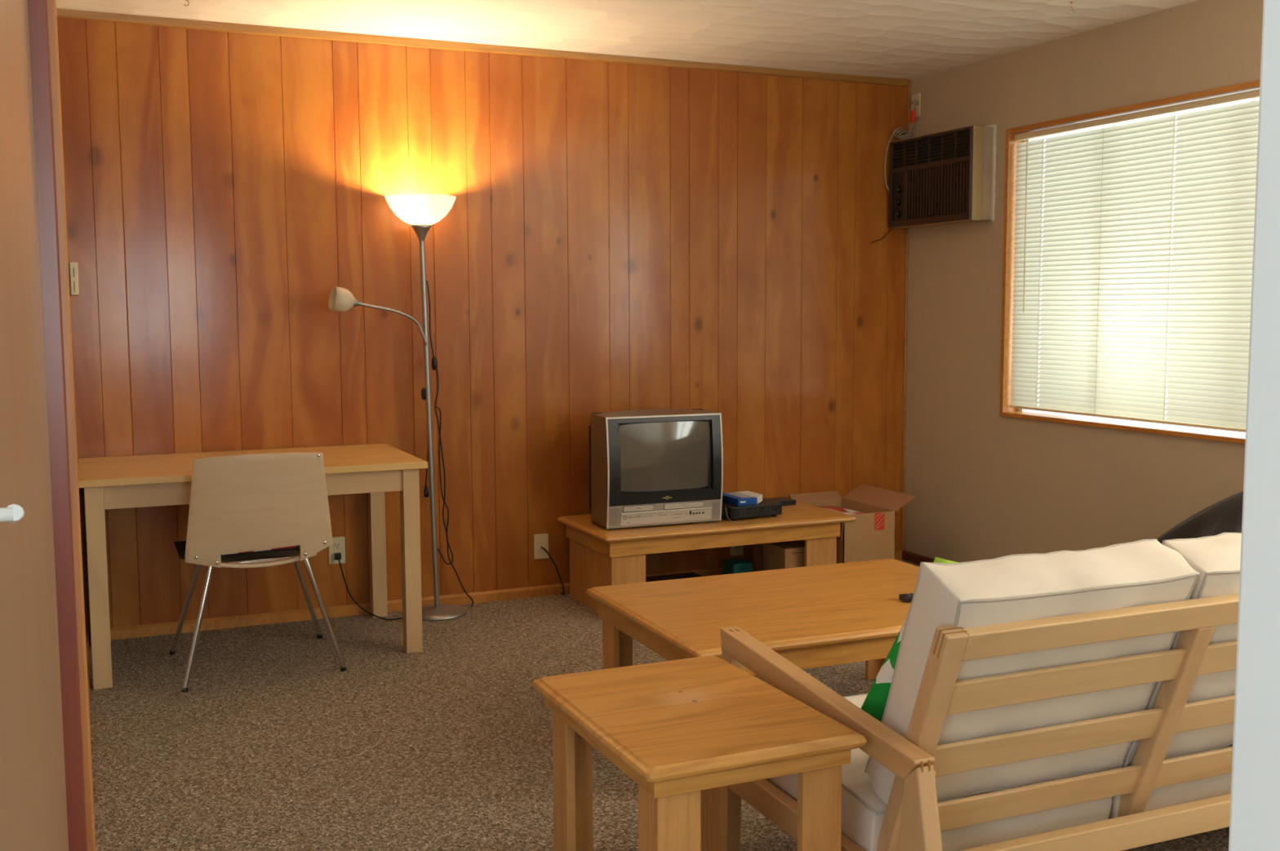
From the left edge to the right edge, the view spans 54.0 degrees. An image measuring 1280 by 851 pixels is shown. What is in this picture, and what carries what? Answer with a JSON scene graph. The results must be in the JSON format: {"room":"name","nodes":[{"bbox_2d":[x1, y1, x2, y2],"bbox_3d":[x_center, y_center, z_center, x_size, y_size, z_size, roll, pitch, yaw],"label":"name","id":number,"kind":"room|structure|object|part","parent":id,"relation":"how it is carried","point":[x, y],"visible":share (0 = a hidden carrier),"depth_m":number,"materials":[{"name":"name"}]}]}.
{"room":"living room","nodes":[
{"label":"living room","id":0,"kind":"room"},
{"bbox_2d":[57,17,907,631],"bbox_3d":[-0.488,-0.445,5.709,4.025,2.460,0.100,-3,6,-24],"label":"wall","id":1,"kind":"structure","parent":0,"point":[614,237],"depth_m":5.52,"materials":[{"name":"brown wood"}]},
{"bbox_2d":[68,262,79,296],"bbox_3d":[-2.112,-0.544,4.680,0.034,0.125,0.100,-3,6,-24],"label":"light switch","id":2,"kind":"object","parent":1,"relation":"attached to","point":[73,266],"visible":0.96,"depth_m":4.64,"materials":[{"name":"beige plastic"}]},
{"bbox_3d":[-2.125,-0.541,4.674,0.006,0.120,0.100,-3,6,-24],"label":"plate","id":3,"kind":"part","parent":2,"relation":"part of","materials":[{"name":"brown plastic"}]},
{"bbox_2d":[328,537,345,564],"bbox_3d":[-1.298,0.536,5.379,0.070,0.115,0.007,-3,6,-24],"label":"wall outlet","id":4,"kind":"object","parent":1,"relation":"attached to","point":[339,543],"visible":0.95,"depth_m":5.38,"materials":[{"name":"beige plastic"}]},
{"bbox_2d":[333,542,341,549],"bbox_3d":[-1.297,0.515,5.375,0.033,0.028,0.002,-3,6,-24],"label":"receptacle","id":5,"kind":"object","parent":4,"relation":"attached to","point":[336,545],"depth_m":5.37,"materials":[{"name":"beige plastic"}]},
{"bbox_2d":[56,8,911,86],"bbox_3d":[-0.424,-1.649,5.563,3.925,0.034,0.014,-3,6,-24],"label":"trim","id":6,"kind":"structure","parent":1,"relation":"attached to","point":[61,13],"depth_m":5.38,"materials":[{"name":"brown wood"}]},
{"bbox_2d":[85,550,902,643],"bbox_3d":[-0.414,0.759,5.790,3.925,0.046,0.014,-3,6,-24],"label":"baseboard","id":7,"kind":"structure","parent":1,"relation":"attached to","point":[165,628],"depth_m":5.38,"materials":[{"name":"brown wood"}]},
{"bbox_2d":[533,533,548,559],"bbox_3d":[-0.453,0.555,5.759,0.070,0.115,0.005,-3,6,-24],"label":"cable wall plate","id":8,"kind":"object","parent":1,"relation":"attached to","point":[540,540],"visible":1,"depth_m":5.76,"materials":[{"name":"beige plastic"}]},
{"bbox_2d":[541,546,564,595],"bbox_3d":[-0.399,0.670,5.756,0.102,0.227,0.051,-1,6,-13],"label":"cable","id":9,"kind":"object","parent":8,"relation":"hanging from","point":[544,548],"visible":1,"depth_m":5.74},
{"bbox_2d":[730,545,743,555],"bbox_3d":[0.478,0.582,6.174,0.070,0.115,0.007,-3,6,-24],"label":"wall outlet","id":10,"kind":"object","parent":1,"relation":"attached to","point":[735,550],"visible":0.31,"depth_m":6.17,"materials":[{"name":"beige plastic"}]},
{"bbox_2d":[734,546,740,551],"bbox_3d":[0.479,0.603,6.174,0.033,0.028,0.002,-3,6,-24],"label":"receptacle","id":11,"kind":"object","parent":10,"relation":"attached to","point":[736,548],"depth_m":6.17,"materials":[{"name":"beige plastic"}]},
{"bbox_2d":[900,85,911,551],"bbox_3d":[1.369,-0.509,6.467,0.013,2.430,0.013,-3,6,-24],"label":"trim","id":12,"kind":"structure","parent":1,"relation":"attached to","point":[908,86],"depth_m":6.48,"materials":[{"name":"brown wood"}]},
{"bbox_2d":[56,0,1198,79],"bbox_3d":[0.516,-1.345,1.569,5.950,0.100,8.300,-3,6,-24],"label":"ceiling","id":13,"kind":"structure","parent":0,"point":[898,39],"depth_m":5.05,"materials":[{"name":"paint"}]},
{"bbox_2d":[1070,1,1075,13],"bbox_3d":[1.632,-1.578,4.735,0.018,0.040,0.018,2,6,21],"label":"ceiling hook","id":14,"kind":"object","parent":13,"relation":"attached to","point":[1072,2],"visible":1,"depth_m":4.73,"materials":[{"name":"gold metal"}]},
{"bbox_2d":[88,560,1229,850],"bbox_3d":[0.527,1.204,1.809,5.950,0.100,8.300,-3,6,-24],"label":"floor","id":15,"kind":"structure","parent":0,"point":[269,746],"depth_m":3.88,"materials":[{"name":"carpet"}]},
{"bbox_2d":[77,444,427,689],"bbox_3d":[-1.504,0.501,4.880,1.214,0.740,0.720,-3,6,-24],"label":"desk","id":16,"kind":"object","parent":15,"relation":"on","point":[115,482],"visible":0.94,"depth_m":4.72,"materials":[{"name":"brown wood"}]},
{"bbox_3d":[-1.891,0.562,4.382,0.062,0.715,0.062,-3,6,-24],"label":"leg","id":17,"kind":"part","parent":16,"relation":"part of","materials":[{"name":"brown wood"}]},
{"bbox_3d":[-1.128,0.465,5.383,0.062,0.715,0.062,-3,6,-24],"label":"leg","id":18,"kind":"part","parent":16,"relation":"part of","materials":[{"name":"brown wood"}]},
{"bbox_3d":[-0.881,0.516,4.827,0.062,0.715,0.062,-3,6,-24],"label":"leg","id":19,"kind":"part","parent":16,"relation":"part of","materials":[{"name":"brown wood"}]},
{"bbox_2d":[168,452,346,693],"bbox_3d":[-1.421,0.483,4.624,0.583,0.830,0.637,-3,6,-24],"label":"chair","id":20,"kind":"object","parent":15,"relation":"on","point":[253,502],"visible":0.96,"depth_m":4.35,"materials":[{"name":"brown wood"}]},
{"bbox_3d":[-1.719,0.663,4.773,0.194,0.431,0.019,2,6,22],"label":"leg","id":21,"kind":"part","parent":20,"relation":"part of","materials":[{"name":"silver metal"}]},
{"bbox_3d":[-1.541,0.699,4.378,0.019,0.429,0.144,4,7,36],"label":"leg","id":22,"kind":"part","parent":20,"relation":"part of","materials":[{"name":"silver metal"}]},
{"bbox_2d":[173,541,299,559],"bbox_3d":[-1.468,0.440,4.601,0.432,0.007,0.330,-3,6,-24],"label":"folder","id":23,"kind":"object","parent":20,"relation":"on","point":[180,545],"visible":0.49,"depth_m":4.50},
{"bbox_2d":[221,546,296,555],"bbox_3d":[-1.416,0.429,4.559,0.302,0.022,0.244,-3,6,-24],"label":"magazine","id":24,"kind":"object","parent":23,"relation":"on","point":[291,546],"visible":0.04,"depth_m":4.48,"materials":[{"name":"paper"}]},
{"bbox_3d":[-1.316,0.291,4.355,0.502,0.397,0.095,-3,6,-24],"label":"backrest","id":25,"kind":"part","parent":20,"relation":"part of","materials":[{"name":"brown wood"}]},
{"bbox_3d":[-1.419,0.471,4.607,0.452,0.057,0.432,-3,6,-24],"label":"seat","id":26,"kind":"part","parent":20,"relation":"part of","materials":[{"name":"brown wood"}]},
{"bbox_3d":[-1.321,0.645,4.949,0.019,0.431,0.200,2,6,21],"label":"leg","id":27,"kind":"part","parent":20,"relation":"part of","materials":[{"name":"silver metal"}]},
{"bbox_3d":[-1.149,0.680,4.566,0.148,0.429,0.019,-1,5,-9],"label":"leg","id":28,"kind":"part","parent":20,"relation":"part of","materials":[{"name":"silver metal"}]},
{"bbox_2d":[328,193,473,621],"bbox_3d":[-1.001,-0.067,5.309,0.615,1.786,0.296,-3,6,-24],"label":"floor lamp","id":29,"kind":"object","parent":15,"relation":"on","point":[420,211],"visible":0.96,"depth_m":5.30,"materials":[{"name":"metal"}]},
{"bbox_3d":[-1.209,-0.512,5.092,0.098,0.104,0.101,-3,6,-24],"label":"lamp shade","id":30,"kind":"part","parent":29,"relation":"part of","materials":[{"name":"beige"}]},
{"bbox_2d":[352,297,362,307],"bbox_3d":[-1.157,-0.503,5.122,0.050,0.047,0.048,-3,6,-24],"label":"socket","id":31,"kind":"object","parent":29,"relation":"attached to","point":[356,303],"depth_m":5.11,"materials":[{"name":"metal"}]},
{"bbox_3d":[-1.016,-0.420,5.220,0.295,0.181,0.026,-4,7,-35],"label":"reading arm","id":32,"kind":"part","parent":29,"relation":"part of","materials":[{"name":"metal"}]},
{"bbox_3d":[-0.920,-0.901,5.268,0.296,0.118,0.296,-3,6,-24],"label":"lamp shade","id":33,"kind":"part","parent":29,"relation":"part of","materials":[{"name":"white glass"}]},
{"bbox_2d":[421,387,426,399],"bbox_3d":[-0.922,-0.136,5.355,0.022,0.054,0.021,-3,6,-24],"label":"switch","id":34,"kind":"object","parent":29,"relation":"attached to","point":[424,390],"depth_m":5.35,"materials":[{"name":"black plastic"}]},
{"bbox_2d":[431,356,437,370],"bbox_3d":[-0.880,-0.266,5.378,0.026,0.058,0.025,-3,6,-24],"label":"switch","id":35,"kind":"object","parent":29,"relation":"attached to","point":[434,362],"depth_m":5.37,"materials":[{"name":"black plastic"}]},
{"bbox_2d":[645,572,702,582],"bbox_3d":[0.154,0.744,5.796,0.320,0.070,0.220,-3,6,-24],"label":"game console","id":36,"kind":"object","parent":15,"relation":"on","point":[684,575],"visible":0.13,"depth_m":5.84,"materials":[{"name":"black plastic"}]},
{"bbox_2d":[532,655,866,850],"bbox_3d":[0.097,0.822,2.569,0.457,0.520,0.620,-3,6,-24],"label":"side table","id":37,"kind":"object","parent":15,"relation":"on","point":[685,731],"visible":1,"depth_m":2.42,"materials":[{"name":"brown wood"}]},
{"bbox_3d":[-0.133,0.823,2.720,0.086,0.492,0.086,-3,6,-24],"label":"leg","id":38,"kind":"part","parent":37,"relation":"part of","materials":[{"name":"brown wood"}]},
{"bbox_3d":[0.054,0.862,2.299,0.086,0.492,0.086,-3,6,-24],"label":"leg","id":39,"kind":"part","parent":37,"relation":"part of","materials":[{"name":"brown wood"}]},
{"bbox_3d":[0.140,0.811,2.840,0.086,0.492,0.086,-3,6,-24],"label":"leg","id":40,"kind":"part","parent":37,"relation":"part of","materials":[{"name":"brown wood"}]},
{"bbox_3d":[0.327,0.850,2.420,0.086,0.492,0.086,-3,6,-24],"label":"leg","id":41,"kind":"part","parent":37,"relation":"part of","materials":[{"name":"brown wood"}]},
{"bbox_2d":[557,501,856,613],"bbox_3d":[0.303,0.598,5.744,1.237,0.370,0.592,-3,6,-24],"label":"table","id":42,"kind":"object","parent":15,"relation":"on","point":[600,556],"visible":0.72,"depth_m":5.52,"materials":[{"name":"brown wood"}]},
{"bbox_3d":[-0.200,0.622,5.660,0.158,0.343,0.251,-3,6,-24],"label":"leg","id":43,"kind":"part","parent":42,"relation":"part of","materials":[{"name":"brown wood"}]},
{"bbox_3d":[-0.098,0.643,5.432,0.158,0.343,0.251,-3,6,-24],"label":"leg","id":44,"kind":"part","parent":42,"relation":"part of","materials":[{"name":"brown wood"}]},
{"bbox_2d":[588,408,723,529],"bbox_3d":[0.029,0.174,5.633,0.540,0.498,0.463,-2,6,-22],"label":"television","id":45,"kind":"object","parent":42,"relation":"on","point":[651,467],"visible":1,"depth_m":5.43,"materials":[{"name":"silver metal"}]},
{"bbox_2d":[608,507,619,526],"bbox_3d":[-0.110,0.391,5.363,0.042,0.077,0.011,-2,6,-22],"label":"speaker grille","id":46,"kind":"object","parent":45,"relation":"attached to","point":[614,513],"depth_m":5.36,"materials":[{"name":"silver metal"}]},
{"bbox_2d":[622,504,653,512],"bbox_3d":[-0.006,0.357,5.398,0.143,0.027,0.004,-2,6,-22],"label":"tray","id":47,"kind":"object","parent":45,"relation":"on","point":[626,508],"depth_m":5.40,"materials":[{"name":"silver metal"}]},
{"bbox_3d":[0.115,0.398,5.455,0.428,0.047,0.009,-2,6,-22],"label":"panel","id":48,"kind":"part","parent":45,"relation":"part of","materials":[{"name":"silver metal"}]},
{"bbox_3d":[0.192,0.349,5.476,0.190,0.027,0.004,-2,6,-22],"label":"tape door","id":49,"kind":"part","parent":45,"relation":"part of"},
{"bbox_3d":[0.193,0.349,5.475,0.186,0.023,0.005,-2,6,-22],"label":"door","id":50,"kind":"part","parent":45,"relation":"part of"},
{"bbox_2d":[711,501,719,518],"bbox_3d":[0.335,0.372,5.539,0.036,0.077,0.011,-2,6,-22],"label":"speaker grille","id":51,"kind":"object","parent":45,"relation":"attached to","point":[715,504],"depth_m":5.54,"materials":[{"name":"silver metal"}]},
{"bbox_2d":[724,506,751,523],"bbox_3d":[0.431,0.399,5.554,0.146,0.060,0.030,4,7,36],"label":"wire","id":52,"kind":"object","parent":42,"relation":"on","point":[725,507],"visible":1,"depth_m":5.55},
{"bbox_2d":[721,498,782,520],"bbox_3d":[0.456,0.379,5.763,0.278,0.062,0.295,-3,6,-29],"label":"cable box","id":53,"kind":"object","parent":42,"relation":"on","point":[765,508],"visible":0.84,"depth_m":5.63,"materials":[{"name":"black plastic"}]},
{"bbox_2d":[721,507,727,517],"bbox_3d":[0.348,0.384,5.672,0.003,0.038,0.170,-3,6,-29],"label":"vent","id":54,"kind":"object","parent":53,"relation":"attached to","point":[723,510],"depth_m":5.62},
{"bbox_2d":[722,491,762,506],"bbox_3d":[0.464,0.331,5.744,0.153,0.036,0.202,-3,6,-24],"label":"carton","id":55,"kind":"object","parent":53,"relation":"on","point":[740,498],"visible":0.89,"depth_m":5.69,"materials":[{"name":"blue cardboard"}]},
{"bbox_2d":[724,492,753,497],"bbox_3d":[0.455,0.318,5.745,0.068,0.001,0.171,-3,6,-24],"label":"print","id":56,"kind":"object","parent":55,"relation":"on","point":[735,495],"depth_m":5.75},
{"bbox_3d":[0.527,0.385,5.638,0.258,0.044,0.005,-3,6,-29],"label":"panel","id":57,"kind":"part","parent":53,"relation":"part of","materials":[{"name":"plastic"}]},
{"bbox_3d":[0.673,0.582,6.045,0.158,0.343,0.251,-3,6,-24],"label":"leg","id":58,"kind":"part","parent":42,"relation":"part of","materials":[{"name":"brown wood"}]},
{"bbox_2d":[764,497,795,506],"bbox_3d":[0.652,0.369,6.055,0.170,0.025,0.110,-3,6,-26],"label":"case","id":59,"kind":"object","parent":42,"relation":"on","point":[784,501],"visible":0.51,"depth_m":6.04,"materials":[{"name":"black plastic"}]},
{"bbox_3d":[0.774,0.603,5.816,0.158,0.343,0.251,-3,6,-24],"label":"leg","id":60,"kind":"part","parent":42,"relation":"part of","materials":[{"name":"brown wood"}]},
{"bbox_2d":[722,558,752,574],"bbox_3d":[0.465,0.703,5.986,0.105,0.115,0.120,-3,6,-24],"label":"tub","id":61,"kind":"object","parent":15,"relation":"on","point":[736,566],"visible":0.51,"depth_m":5.94,"materials":[{"name":"teal plastic"}]},
{"bbox_2d":[586,559,919,680],"bbox_3d":[0.532,0.743,3.924,1.182,0.420,0.845,-3,6,-23],"label":"coffee table","id":62,"kind":"object","parent":15,"relation":"on","point":[815,616],"visible":0.44,"depth_m":3.80,"materials":[{"name":"brown wood"}]},
{"bbox_3d":[-0.057,0.750,4.036,0.098,0.391,0.098,-3,6,-23],"label":"leg","id":63,"kind":"part","parent":62,"relation":"part of","materials":[{"name":"brown wood"}]},
{"bbox_3d":[0.864,0.709,4.423,0.098,0.391,0.098,-3,6,-23],"label":"leg","id":64,"kind":"part","parent":62,"relation":"part of","materials":[{"name":"brown wood"}]},
{"bbox_2d":[898,593,913,602],"bbox_3d":[0.874,0.526,3.856,0.150,0.020,0.044,-1,5,-10],"label":"remote control","id":65,"kind":"object","parent":62,"relation":"on","point":[905,597],"visible":0.31,"depth_m":3.83,"materials":[{"name":"black plastic"}]},
{"bbox_2d":[763,540,804,570],"bbox_3d":[0.696,0.661,5.843,0.165,0.222,0.201,-3,6,-24],"label":"storage box","id":66,"kind":"object","parent":15,"relation":"on","point":[788,554],"visible":0.3,"depth_m":5.77,"materials":[{"name":"cardboard"}]},
{"bbox_2d":[789,484,915,564],"bbox_3d":[1.031,0.532,6.147,0.415,0.419,0.481,-3,6,-24],"label":"cardboard box","id":67,"kind":"object","parent":15,"relation":"on","point":[871,536],"visible":0.58,"depth_m":5.95,"materials":[{"name":"brown cardboard"}]},
{"bbox_3d":[0.971,0.568,6.083,0.200,0.224,0.380,-3,6,-24],"label":"paper stack","id":68,"kind":"object","parent":67,"relation":"in","visible":0},
{"bbox_3d":[0.964,0.447,6.086,0.203,0.015,0.344,-3,6,-24],"label":"binder","id":69,"kind":"object","parent":68,"relation":"on","visible":0},
{"bbox_2d":[819,506,863,515],"bbox_3d":[0.952,0.428,6.100,0.190,0.020,0.300,-3,6,-27],"label":"book","id":70,"kind":"object","parent":69,"relation":"on","point":[842,510],"visible":0.29,"depth_m":6.13,"materials":[{"name":"red paper"}]},
{"bbox_2d":[720,593,1239,850],"bbox_3d":[1.295,0.667,3.012,2.030,0.735,0.925,-3,6,-23],"label":"sofa","id":71,"kind":"object","parent":15,"relation":"on","point":[913,820],"visible":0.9,"depth_m":2.54,"materials":[{"name":"brown wood"}]},
{"bbox_3d":[0.217,0.783,3.023,0.040,0.512,0.082,-3,6,-23],"label":"leg","id":72,"kind":"part","parent":71,"relation":"part of","materials":[{"name":"brown wood"}]},
{"bbox_3d":[0.361,0.866,2.692,0.034,0.063,0.700,-3,6,-23],"label":"rail","id":73,"kind":"part","parent":71,"relation":"part of","materials":[{"name":"brown wood"}]},
{"bbox_3d":[0.366,0.570,2.649,0.046,0.110,0.788,-3,6,-23],"label":"armrest","id":74,"kind":"part","parent":71,"relation":"part of","materials":[{"name":"brown wood"}]},
{"bbox_3d":[0.531,0.865,2.289,0.038,0.484,0.164,-3,6,-23],"label":"leg","id":75,"kind":"part","parent":71,"relation":"part of","materials":[{"name":"brown wood"}]},
{"bbox_3d":[0.531,0.646,2.416,0.047,0.573,0.247,-3,6,-23],"label":"post","id":76,"kind":"part","parent":71,"relation":"part of","materials":[{"name":"brown wood"}]},
{"bbox_2d":[765,693,1112,850],"bbox_3d":[0.643,0.779,2.876,0.632,0.192,0.553,-3,6,-23],"label":"seat cushion","id":77,"kind":"object","parent":71,"relation":"on","point":[863,811],"visible":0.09,"depth_m":2.63,"materials":[{"name":"beige fabric"}]},
{"bbox_2d":[860,557,958,722],"bbox_3d":[0.705,0.487,2.685,0.508,0.485,0.206,-3,6,-30],"label":"throw pillow","id":78,"kind":"object","parent":77,"relation":"on","point":[874,704],"visible":0.06,"depth_m":2.61,"materials":[{"name":"green fabric"}]},
{"bbox_2d":[864,539,1199,805],"bbox_3d":[0.789,0.506,2.555,0.594,0.530,0.327,-3,6,-23],"label":"cushion","id":79,"kind":"object","parent":77,"relation":"on","point":[1015,588],"visible":0.58,"depth_m":2.46,"materials":[{"name":"beige fabric"}]},
{"bbox_3d":[1.389,0.845,2.805,1.912,0.060,0.032,-3,6,-23],"label":"rail","id":80,"kind":"part","parent":71,"relation":"part of","materials":[{"name":"brown wood"}]},
{"bbox_3d":[1.428,0.366,2.662,1.818,0.061,0.043,-3,6,-23],"label":"rail","id":81,"kind":"part","parent":71,"relation":"part of","materials":[{"name":"brown wood"}]},
{"bbox_3d":[1.108,0.646,2.674,0.045,0.519,0.227,-3,6,-23],"label":"post","id":82,"kind":"part","parent":71,"relation":"part of","materials":[{"name":"brown wood"}]},
{"bbox_2d":[1108,744,1232,819],"bbox_3d":[1.236,0.753,3.126,0.638,0.188,0.556,-3,6,-23],"label":"seat cushion","id":83,"kind":"object","parent":71,"relation":"on","point":[1169,796],"visible":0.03,"depth_m":2.85,"materials":[{"name":"beige fabric"}]},
{"bbox_2d":[1122,533,1241,767],"bbox_3d":[1.362,0.482,2.795,0.641,0.528,0.321,-3,6,-23],"label":"cushion","id":84,"kind":"object","parent":83,"relation":"on","point":[1216,558],"visible":0.17,"depth_m":2.64,"materials":[{"name":"beige fabric"}]},
{"bbox_2d":[1155,491,1243,543],"bbox_3d":[1.828,0.552,4.389,0.856,0.699,0.898,-3,6,-24],"label":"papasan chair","id":85,"kind":"object","parent":15,"relation":"on","point":[1224,516],"visible":0.02,"depth_m":4.59,"materials":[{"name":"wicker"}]},
{"bbox_2d":[903,0,1263,563],"bbox_3d":[3.068,-0.188,2.812,0.120,2.460,8.300,-3,6,-24],"label":"wall","id":86,"kind":"structure","parent":0,"point":[985,485],"depth_m":5.67,"materials":[{"name":"beige paint"}]},
{"bbox_2d":[911,93,920,117],"bbox_3d":[1.387,-1.610,6.317,0.007,0.115,0.070,-3,6,-24],"label":"wall outlet","id":87,"kind":"object","parent":86,"relation":"attached to","point":[917,96],"visible":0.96,"depth_m":6.30,"materials":[{"name":"beige plastic"}]},
{"bbox_2d":[902,550,934,564],"bbox_3d":[2.312,0.871,4.471,0.013,0.048,4.617,-3,6,-24],"label":"baseboard","id":88,"kind":"structure","parent":86,"relation":"attached to","point":[907,556],"depth_m":6.47,"materials":[{"name":"red wood"}]},
{"bbox_2d":[871,100,996,243],"bbox_3d":[1.405,-1.251,6.048,0.223,0.713,0.669,-3,6,-24],"label":"air conditioner","id":89,"kind":"object","parent":86,"relation":"attached to","point":[946,177],"visible":1,"depth_m":5.96,"materials":[{"name":"beige metal"}]},
{"bbox_3d":[1.288,-1.179,6.274,0.012,0.032,0.032,-3,6,-24],"label":"control knob","id":90,"kind":"part","parent":89,"relation":"part of","materials":[{"name":"black plastic"}]},
{"bbox_3d":[1.288,-1.119,6.280,0.012,0.032,0.032,-3,6,-24],"label":"control knob","id":91,"kind":"part","parent":89,"relation":"part of","materials":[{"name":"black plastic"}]},
{"bbox_3d":[1.288,-1.060,6.286,0.012,0.032,0.032,-3,6,-24],"label":"control knob","id":92,"kind":"part","parent":89,"relation":"part of","materials":[{"name":"black plastic"}]},
{"bbox_3d":[1.296,-1.145,6.280,0.004,0.238,0.103,-3,6,-24],"label":"control panel","id":93,"kind":"part","parent":89,"relation":"part of","materials":[{"name":"black plastic"}]},
{"bbox_3d":[1.311,-1.403,6.319,0.157,0.441,0.062,-1,5,-7],"label":"power cord","id":94,"kind":"part","parent":89,"relation":"part of","materials":[{"name":"white plastic"}]},
{"bbox_2d":[888,126,973,227],"bbox_3d":[1.392,-1.186,6.050,0.013,0.422,0.634,-3,6,-24],"label":"grille","id":95,"kind":"object","parent":89,"relation":"attached to","point":[931,179],"depth_m":6.02,"materials":[{"name":"brown plastic"}]},
{"bbox_2d":[908,160,968,219],"bbox_3d":[1.421,-1.119,5.989,0.009,0.238,0.450,-3,6,-24],"label":"grille","id":96,"kind":"object","parent":89,"relation":"attached to","point":[938,189],"depth_m":5.97,"materials":[{"name":"brown plastic"}]},
{"bbox_2d":[999,80,1260,444],"bbox_3d":[2.095,-0.619,4.928,0.116,1.308,1.883,-3,6,-24],"label":"window","id":97,"kind":"structure","parent":86,"relation":"in","point":[1011,163],"depth_m":5.58,"materials":[{"name":"brown wood"}]},
{"bbox_3d":[2.098,0.022,4.989,0.116,0.020,1.837,-3,6,-24],"label":"sill","id":98,"kind":"part","parent":97,"relation":"part of","materials":[{"name":"brown wood"}]},
{"bbox_2d":[1009,88,1259,432],"bbox_3d":[2.078,-0.621,4.918,0.043,1.246,1.819,-3,6,-24],"label":"blind","id":99,"kind":"object","parent":97,"relation":"attached to","point":[1107,237],"visible":1,"depth_m":5.07,"materials":[{"name":"beige plastic"}]},
{"bbox_3d":[1.788,-0.672,5.586,0.028,1.226,0.002,-3,6,-24],"label":"ladder cord","id":100,"kind":"part","parent":99,"relation":"part of","materials":[{"name":"white fabric"}]},
{"bbox_3d":[1.921,-0.641,5.252,0.001,1.226,0.002,-3,6,-24],"label":"lift cord","id":101,"kind":"part","parent":99,"relation":"part of","materials":[{"name":"white fabric"}]},
{"bbox_3d":[2.086,-0.013,4.978,0.020,0.012,1.819,-3,6,-24],"label":"rail","id":102,"kind":"part","parent":99,"relation":"part of","materials":[{"name":"beige plastic"}]},
{"bbox_3d":[2.084,-0.611,4.921,0.028,1.226,0.002,-3,6,-24],"label":"ladder cord","id":103,"kind":"part","parent":99,"relation":"part of","materials":[{"name":"white fabric"}]},
{"bbox_2d":[1228,0,1279,850],"bbox_3d":[1.905,-0.068,1.591,3.000,2.460,0.140,-3,6,-24],"label":"wall","id":104,"kind":"structure","parent":0,"point":[1255,802],"depth_m":1.04,"materials":[{"name":"white paint"}]},
{"bbox_3d":[-1.630,-0.225,3.427,0.120,2.460,3.165,-3,6,-24],"label":"wall","id":105,"kind":"structure","parent":0,"visible":0},
{"bbox_2d":[0,0,69,850],"bbox_3d":[-0.780,0.146,1.592,0.070,2.042,0.859,-2,6,-21],"label":"door","id":106,"kind":"structure","parent":105,"relation":"in","point":[33,817],"depth_m":1.62,"materials":[{"name":"beige wood"}]},
{"bbox_3d":[-0.642,0.091,1.279,0.029,0.031,0.084,-3,6,-24],"label":"handle","id":107,"kind":"part","parent":106,"relation":"part of","materials":[{"name":"white paint"}]},
{"bbox_2d":[27,0,87,850],"bbox_3d":[-0.977,-0.091,1.974,0.131,2.460,0.033,-3,6,-24],"label":"trim","id":108,"kind":"structure","parent":105,"relation":"attached to","point":[37,10],"depth_m":1.99,"materials":[{"name":"brown wood"}]},
{"bbox_2d":[47,0,95,850],"bbox_3d":[-0.935,-0.098,2.043,0.023,2.460,0.060,-3,6,-24],"label":"trim","id":109,"kind":"structure","parent":105,"relation":"attached to","point":[51,4],"depth_m":2.03,"materials":[{"name":"brown wood"}]},
{"bbox_2d":[85,631,90,730],"bbox_3d":[-1.563,0.974,3.563,0.010,0.046,3.147,-3,6,-24],"label":"baseboard","id":110,"kind":"structure","parent":105,"relation":"attached to","point":[86,633],"depth_m":4.55,"materials":[{"name":"brown wood"}]}
]}

